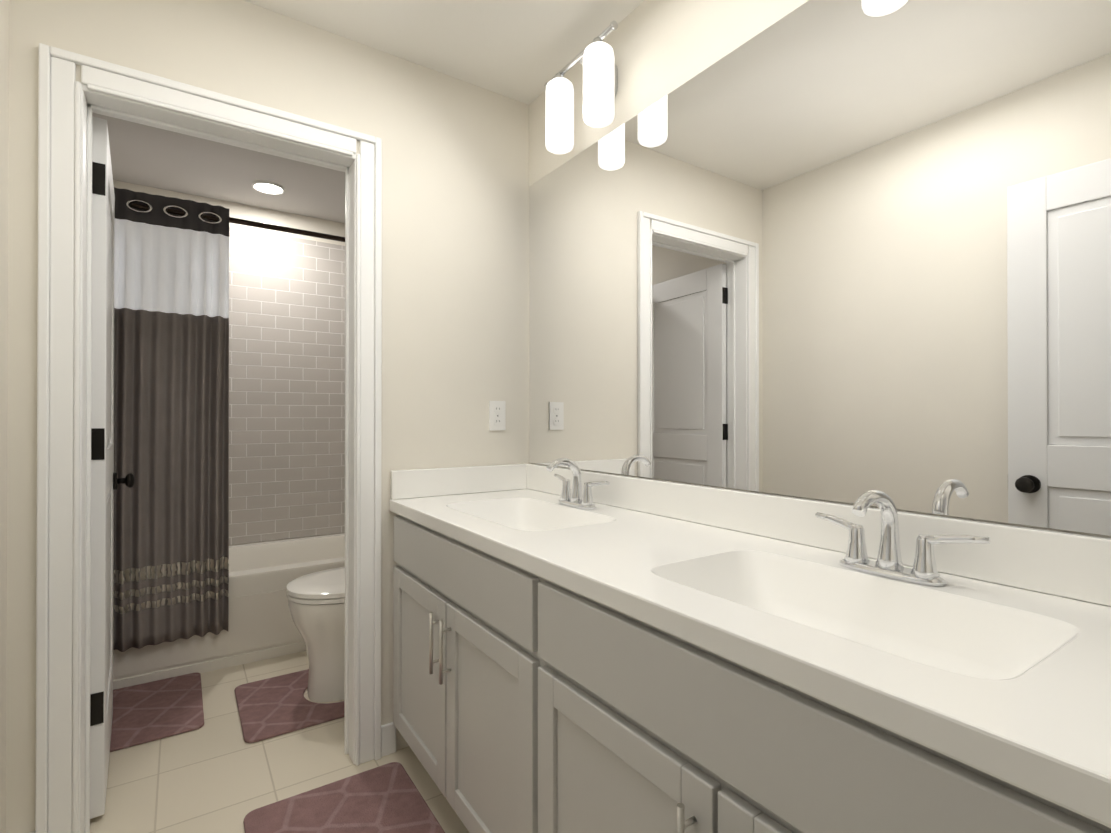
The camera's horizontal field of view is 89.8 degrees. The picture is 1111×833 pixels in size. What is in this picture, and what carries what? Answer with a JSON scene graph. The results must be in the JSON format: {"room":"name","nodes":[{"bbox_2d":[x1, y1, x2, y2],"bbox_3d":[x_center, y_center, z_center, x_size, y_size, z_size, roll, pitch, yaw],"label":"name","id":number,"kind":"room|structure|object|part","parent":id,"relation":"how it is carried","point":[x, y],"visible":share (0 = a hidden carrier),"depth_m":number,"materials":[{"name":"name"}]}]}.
{"room":"bathroom","nodes":[
{"label":"bathroom","id":0,"kind":"room"},
{"bbox_2d":[0,0,8,832],"bbox_3d":[-1.032,-0.054,0.794,0.100,2.440,5.310,0,0,-34],"label":"wall","id":1,"kind":"structure","parent":0,"point":[4,89],"depth_m":1.38,"materials":[{"name":"paint"}]},
{"bbox_2d":[113,180,344,545],"bbox_3d":[-1.805,-0.043,3.413,1.535,2.440,0.100,0,0,-34],"label":"wall","id":2,"kind":"structure","parent":0,"point":[264,215],"depth_m":3.39,"materials":[{"name":"paint"}]},
{"bbox_2d":[113,187,344,651],"bbox_3d":[-1.324,0.017,2.696,1.531,1.945,0.083,0,0,-34],"label":"shower curtain","id":3,"kind":"object","parent":2,"relation":"attached to","point":[171,429],"visible":0.62,"depth_m":2.45,"materials":[{"name":"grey fabric"}]},
{"bbox_3d":[-1.328,-0.911,2.707,1.531,0.060,0.060,0,0,-34],"label":"rod","id":4,"kind":"part","parent":3,"relation":"part of","materials":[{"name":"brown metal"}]},
{"bbox_2d":[229,227,344,544],"bbox_3d":[-1.774,-0.180,3.368,1.515,1.866,0.010,0,0,-34],"label":"tile panel","id":5,"kind":"object","parent":2,"relation":"attached to","point":[286,387],"visible":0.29,"depth_m":3.44,"materials":[{"name":"grey tile"}]},
{"bbox_2d":[6,0,528,832],"bbox_3d":[-0.779,-0.049,1.885,1.535,2.440,0.120,0,0,-34],"label":"wall","id":6,"kind":"structure","parent":0,"point":[454,256],"depth_m":1.94,"materials":[{"name":"paint"}]},
{"bbox_2d":[90,116,114,818],"bbox_3d":[-1.527,0.145,1.885,0.035,2.015,0.697,0,0,-37],"label":"door","id":7,"kind":"structure","parent":6,"relation":"in","point":[102,416],"depth_m":1.61,"materials":[{"name":"white wood"}]},
{"bbox_2d":[90,162,134,725],"bbox_3d":[-1.525,0.078,1.883,0.165,1.615,0.707,0,0,-37],"label":"hardware piece","id":8,"kind":"object","parent":7,"relation":"attached to","point":[98,453],"depth_m":1.61,"materials":[{"name":"black metal"}]},
{"bbox_2d":[35,43,381,832],"bbox_3d":[-1.004,0.106,1.734,0.877,2.127,0.162,0,0,-34],"label":"door frame","id":9,"kind":"structure","parent":6,"relation":"attached to","point":[57,453],"depth_m":1.53,"materials":[{"name":"white wood"}]},
{"bbox_2d":[381,722,395,756],"bbox_3d":[-0.580,1.118,1.934,0.054,0.105,0.013,0,0,-34],"label":"baseboard","id":10,"kind":"structure","parent":6,"relation":"attached to","point":[388,738],"depth_m":1.93,"materials":[{"name":"white wood"}]},
{"bbox_2d":[390,464,524,497],"bbox_3d":[-0.346,0.239,2.088,0.543,0.100,0.020,0,0,-34],"label":"backsplash","id":11,"kind":"structure","parent":6,"relation":"attached to","point":[423,483],"depth_m":2.06,"materials":[{"name":"white stone"}]},
{"bbox_2d":[489,401,505,430],"bbox_3d":[-0.226,-0.003,2.178,0.070,0.115,0.008,0,0,-34],"label":"outlet","id":12,"kind":"object","parent":6,"relation":"attached to","point":[497,415],"visible":1,"depth_m":2.17,"materials":[{"name":"white plastic"}]},
{"bbox_2d":[90,651,469,832],"bbox_3d":[-0.353,1.218,1.245,1.735,0.100,5.310,0,0,-34],"label":"floor","id":13,"kind":"structure","parent":0,"point":[215,773],"depth_m":1.84,"materials":[{"name":"tile"}]},
{"bbox_2d":[110,673,203,751],"bbox_3d":[-1.641,1.165,2.204,0.415,0.012,0.540,0,0,-34],"label":"area rug","id":14,"kind":"object","parent":13,"relation":"on","point":[155,710],"visible":0.56,"depth_m":2.20,"materials":[{"name":"fabric"}]},
{"bbox_2d":[113,533,344,689],"bbox_3d":[-1.563,0.966,3.048,1.531,0.420,0.764,0,0,-34],"label":"bathtub","id":15,"kind":"object","parent":13,"relation":"on","point":[262,626],"visible":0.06,"depth_m":2.68,"materials":[{"name":"white ceramic"}]},
{"bbox_2d":[234,669,343,742],"bbox_3d":[-1.034,1.166,2.332,0.505,0.012,0.505,0,0,-34],"label":"area rug","id":16,"kind":"object","parent":13,"relation":"on","point":[268,708],"visible":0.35,"depth_m":2.21,"materials":[{"name":"fabric"}]},
{"bbox_2d":[286,567,344,701],"bbox_3d":[-0.762,0.755,2.507,0.813,0.836,0.464,0,0,-34],"label":"toilet","id":17,"kind":"object","parent":13,"relation":"on","point":[316,602],"visible":0.38,"depth_m":2.28,"materials":[{"name":"white ceramic"}]},
{"bbox_2d":[243,762,444,832],"bbox_3d":[-0.497,1.162,1.422,0.463,0.012,0.805,0,0,-34],"label":"area rug","id":18,"kind":"object","parent":13,"relation":"on","point":[387,798],"visible":0.98,"depth_m":1.64,"materials":[{"name":"fabric"}]},
{"bbox_2d":[389,506,1110,832],"bbox_3d":[0.177,0.747,1.295,0.596,0.842,1.916,0,0,-34],"label":"bathroom vanity","id":19,"kind":"object","parent":13,"relation":"on","point":[575,650],"depth_m":0.92,"materials":[{"name":"grey wood"}]},
{"bbox_2d":[389,490,1110,813],"bbox_3d":[0.189,0.306,1.305,0.567,0.040,1.916,0,0,-34],"label":"countertop","id":20,"kind":"structure","parent":19,"relation":"on","point":[966,663],"depth_m":0.86,"materials":[{"name":"white stone"}]},
{"bbox_2d":[546,458,609,508],"bbox_3d":[0.032,0.209,1.777,0.141,0.156,0.294,0,0,-34],"label":"faucet","id":21,"kind":"object","parent":20,"relation":"on","point":[568,500],"depth_m":1.78,"materials":[{"name":"silver metal"}]},
{"bbox_2d":[815,490,989,586],"bbox_3d":[0.566,0.206,0.982,0.141,0.156,0.294,0,0,-34],"label":"faucet","id":22,"kind":"object","parent":20,"relation":"on","point":[888,570],"depth_m":0.99,"materials":[{"name":"silver metal"}]},
{"bbox_2d":[92,0,643,222],"bbox_3d":[-0.353,-1.322,1.256,1.735,0.100,5.310,0,0,-34],"label":"ceiling","id":23,"kind":"structure","parent":0,"point":[523,51],"depth_m":1.98,"materials":[{"name":"paint"}]},
{"bbox_2d":[251,181,284,194],"bbox_3d":[-1.583,-1.260,3.074,0.166,0.016,0.166,0,0,-34],"label":"recessed light","id":24,"kind":"object","parent":23,"relation":"in","point":[267,187],"visible":0.98,"depth_m":3.06,"materials":[{"name":"white"}]},
{"bbox_2d":[529,0,1110,655],"bbox_3d":[0.326,-0.050,1.706,0.100,2.440,5.310,0,0,-34],"label":"wall","id":25,"kind":"structure","parent":0,"point":[661,48],"depth_m":1.65,"materials":[{"name":"paint"}]},
{"bbox_2d":[544,21,617,153],"bbox_3d":[0.101,-1.028,1.805,0.164,0.262,0.366,0,0,-34],"label":"sconce","id":26,"kind":"object","parent":25,"relation":"attached to","point":[595,57],"visible":1,"depth_m":1.70,"materials":[{"name":"white glass"}]},
{"bbox_2d":[525,464,1110,605],"bbox_3d":[0.416,0.236,1.458,0.020,0.100,1.916,0,0,-34],"label":"backsplash","id":27,"kind":"structure","parent":25,"relation":"attached to","point":[1070,565],"depth_m":1.05,"materials":[{"name":"white stone"}]},
{"bbox_2d":[529,0,1110,535],"bbox_3d":[0.424,-0.374,1.465,0.004,1.114,1.894,0,0,-34],"label":"mirror","id":28,"kind":"object","parent":25,"relation":"attached to","point":[843,250],"visible":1,"depth_m":1.16,"materials":[{"name":"clear glass"}]}
]}

